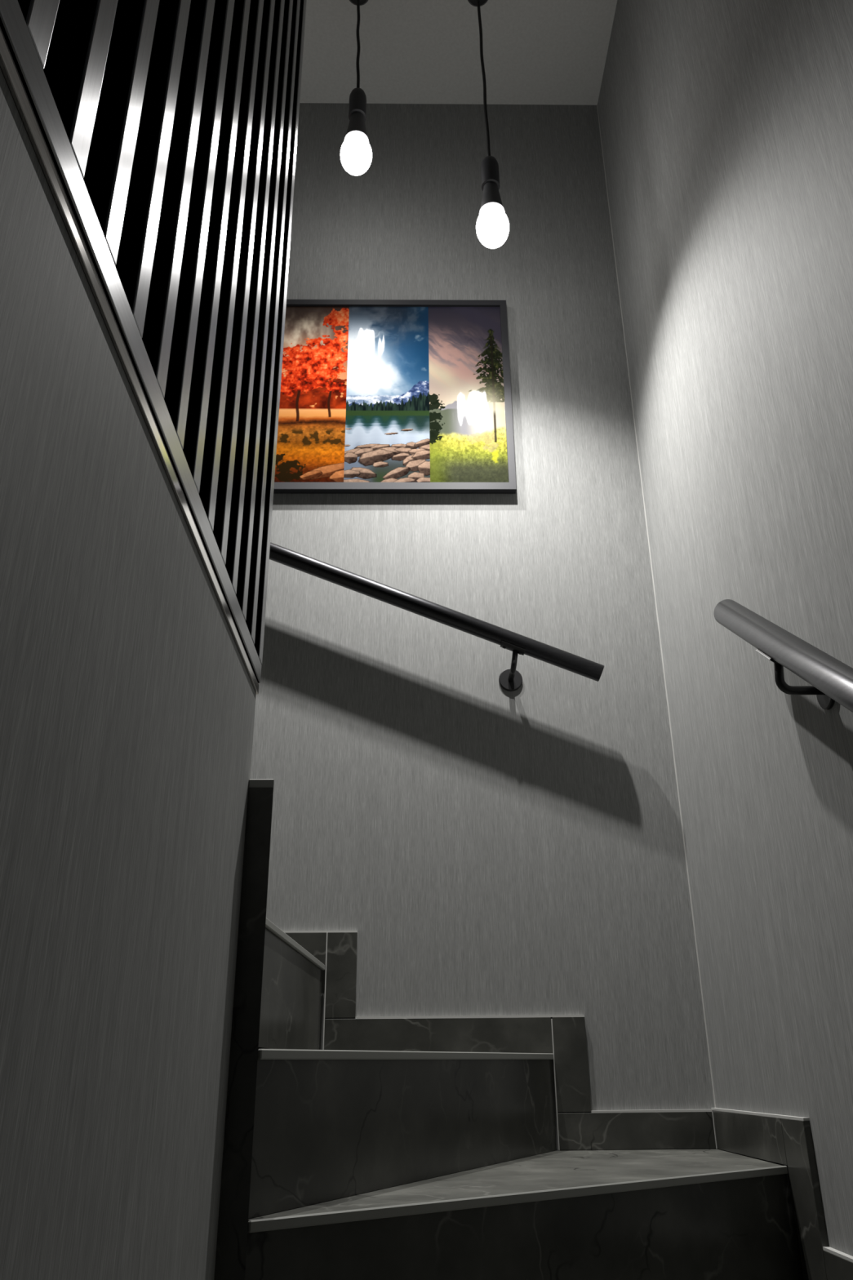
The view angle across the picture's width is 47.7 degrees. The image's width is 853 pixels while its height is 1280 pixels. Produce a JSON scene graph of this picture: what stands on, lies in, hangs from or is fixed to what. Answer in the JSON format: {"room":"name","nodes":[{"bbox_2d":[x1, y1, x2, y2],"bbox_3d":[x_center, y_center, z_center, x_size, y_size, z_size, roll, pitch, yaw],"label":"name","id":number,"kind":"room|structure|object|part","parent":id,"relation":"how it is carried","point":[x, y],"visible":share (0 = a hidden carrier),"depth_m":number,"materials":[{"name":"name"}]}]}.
{"room":"indoor stairwell","nodes":[
{"label":"indoor stairwell","id":0,"kind":"room"},
{"bbox_2d":[0,68,256,1279],"bbox_3d":[-0.252,0.152,-0.150,0.099,1.320,2.587,0,-24,-1],"label":"wall","id":1,"kind":"structure","parent":0,"point":[127,693],"depth_m":0.63,"materials":[{"name":"grey paint"}]},
{"bbox_2d":[0,0,306,694],"bbox_3d":[-0.254,-1.444,0.945,0.071,2.489,1.862,0,-24,-1],"label":"stair railing","id":2,"kind":"object","parent":1,"relation":"on","point":[162,134],"visible":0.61,"depth_m":0.91,"materials":[{"name":"metal"}]},
{"bbox_2d":[299,0,617,105],"bbox_3d":[-0.385,-2.357,2.082,2.166,0.110,2.750,0,-24,-1],"label":"ceiling","id":3,"kind":"structure","parent":0,"point":[412,51],"depth_m":3.05,"materials":[{"name":"white paint"}]},
{"bbox_2d":[344,0,368,151],"bbox_3d":[-0.191,-1.592,2.706,0.087,0.776,0.085,0,-24,-1],"label":"pendant lamp","id":4,"kind":"object","parent":3,"relation":"hanging from","point":[356,139],"visible":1,"depth_m":2.62,"materials":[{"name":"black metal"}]},
{"bbox_2d":[348,87,366,120],"bbox_3d":[-0.189,-1.471,2.651,0.048,0.104,0.048,0,-24,-1],"label":"socket","id":5,"kind":"object","parent":4,"relation":"attached to","point":[357,98],"depth_m":2.63,"materials":[{"name":"black plastic"}]},
{"bbox_3d":[-0.195,-1.704,2.756,0.016,0.417,0.010,0,-24,-1],"label":"cord","id":6,"kind":"part","parent":4,"relation":"part of","materials":[{"name":"black plastic"}]},
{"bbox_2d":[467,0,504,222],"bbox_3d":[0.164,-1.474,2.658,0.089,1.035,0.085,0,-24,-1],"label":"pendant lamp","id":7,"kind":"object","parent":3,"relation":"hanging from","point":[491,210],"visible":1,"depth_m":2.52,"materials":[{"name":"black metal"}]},
{"bbox_3d":[0.160,-1.586,2.708,0.018,0.679,0.010,0,-24,-1],"label":"cord","id":8,"kind":"part","parent":7,"relation":"part of","materials":[{"name":"black plastic"}]},
{"bbox_2d":[480,155,499,191],"bbox_3d":[0.168,-1.232,2.549,0.048,0.104,0.048,0,-24,-1],"label":"socket","id":9,"kind":"object","parent":7,"relation":"attached to","point":[490,175],"depth_m":2.52,"materials":[{"name":"black plastic"}]},
{"bbox_2d":[250,102,720,1151],"bbox_3d":[-0.332,-0.028,2.481,2.056,3.810,0.110,0,-24,-1],"label":"wall","id":10,"kind":"structure","parent":0,"point":[488,849],"depth_m":2.37,"materials":[{"name":"grey paint"}]},
{"bbox_2d":[273,299,516,493],"bbox_3d":[-0.119,-0.696,2.712,0.713,0.657,0.022,0,-24,-1],"label":"framed picture","id":11,"kind":"object","parent":10,"relation":"attached to","point":[377,396],"visible":0.91,"depth_m":2.70,"materials":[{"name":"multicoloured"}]},
{"bbox_3d":[-0.341,-0.698,2.707,0.232,0.617,0.001,0,-24,-1],"label":"print panel","id":12,"kind":"part","parent":11,"relation":"part of","materials":[{"name":"paper"}]},
{"bbox_3d":[-0.108,-0.699,2.710,0.232,0.617,0.001,0,-24,-1],"label":"print panel","id":13,"kind":"part","parent":11,"relation":"part of","materials":[{"name":"multicoloured paper"}]},
{"bbox_3d":[0.113,-0.699,2.714,0.211,0.617,0.001,0,-24,-1],"label":"print panel","id":14,"kind":"part","parent":11,"relation":"part of","materials":[{"name":"multicoloured paper"}]},
{"bbox_2d":[269,542,604,691],"bbox_3d":[-0.252,-0.160,2.430,1.349,0.591,0.094,0,-24,-1],"label":"handrail","id":15,"kind":"object","parent":10,"relation":"attached to","point":[510,679],"visible":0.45,"depth_m":2.35,"materials":[{"name":"black metal"}]},
{"bbox_3d":[0.211,0.061,2.343,0.021,0.059,0.076,0,-24,-1],"label":"bracket arm","id":16,"kind":"part","parent":15,"relation":"part of","materials":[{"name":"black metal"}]},
{"bbox_2d":[282,930,716,1150],"bbox_3d":[-0.379,0.752,2.062,1.924,0.610,0.011,0,-24,-1],"label":"baseboard","id":17,"kind":"structure","parent":10,"relation":"attached to","point":[563,1036],"depth_m":2.02,"materials":[{"name":"tile"}]},
{"bbox_2d":[596,104,715,1107],"bbox_3d":[0.583,-0.411,2.606,0.002,3.024,0.002,0,-24,-1],"label":"trim","id":18,"kind":"structure","parent":10,"relation":"attached to","point":[597,104],"depth_m":2.40,"materials":[{"name":"grey"}]},
{"bbox_2d":[597,0,852,1256],"bbox_3d":[0.666,-0.784,0.822,0.110,3.810,3.564,0,-24,-1],"label":"wall","id":19,"kind":"structure","parent":0,"point":[726,126],"depth_m":1.76,"materials":[{"name":"grey paint"}]},
{"bbox_2d":[711,1107,852,1279],"bbox_3d":[0.603,0.840,1.188,0.012,0.433,1.561,0,-24,-1],"label":"baseboard","id":20,"kind":"structure","parent":19,"relation":"attached to","point":[784,1140],"depth_m":1.54,"materials":[{"name":"tile"}]},
{"bbox_2d":[714,599,852,712],"bbox_3d":[0.563,0.141,1.017,0.095,0.941,1.108,0,-24,-1],"label":"handrail","id":21,"kind":"object","parent":19,"relation":"attached to","point":[831,679],"visible":1,"depth_m":1.41,"materials":[{"name":"metal"}]},
{"bbox_3d":[0.562,0.054,1.454,0.074,0.056,0.025,0,-24,-1],"label":"bracket arm","id":22,"kind":"part","parent":21,"relation":"part of","materials":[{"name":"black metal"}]},
{"bbox_3d":[-0.346,1.017,0.055,2.166,0.088,3.674,0,-24,-1],"label":"floor","id":23,"kind":"structure","parent":0,"visible":0},
{"bbox_2d":[213,778,804,1279],"bbox_3d":[-0.360,0.734,1.062,1.929,1.257,1.844,0,-24,-1],"label":"staircase","id":24,"kind":"structure","parent":23,"relation":"on","point":[337,1164],"depth_m":1.30,"materials":[{"name":"tile"}]},
{"bbox_3d":[-0.209,0.208,1.278,0.032,0.011,0.133,0,-24,-1],"label":"nosing trim","id":25,"kind":"part","parent":24,"relation":"part of","materials":[{"name":"grey metal"}]},
{"bbox_3d":[-0.236,0.530,1.690,0.006,0.011,0.857,-1,-24,2],"label":"nosing trim","id":26,"kind":"part","parent":24,"relation":"part of","materials":[{"name":"grey metal"}]},
{"bbox_3d":[0.035,0.673,1.563,0.006,0.021,1.086,-11,-26,22],"label":"nosing trim","id":27,"kind":"part","parent":24,"relation":"part of","materials":[{"name":"grey metal"}]},
{"bbox_3d":[0.200,0.747,1.306,0.984,0.011,0.006,17,-30,-34],"label":"nosing trim","id":28,"kind":"part","parent":24,"relation":"part of","materials":[{"name":"grey metal"}]}
]}

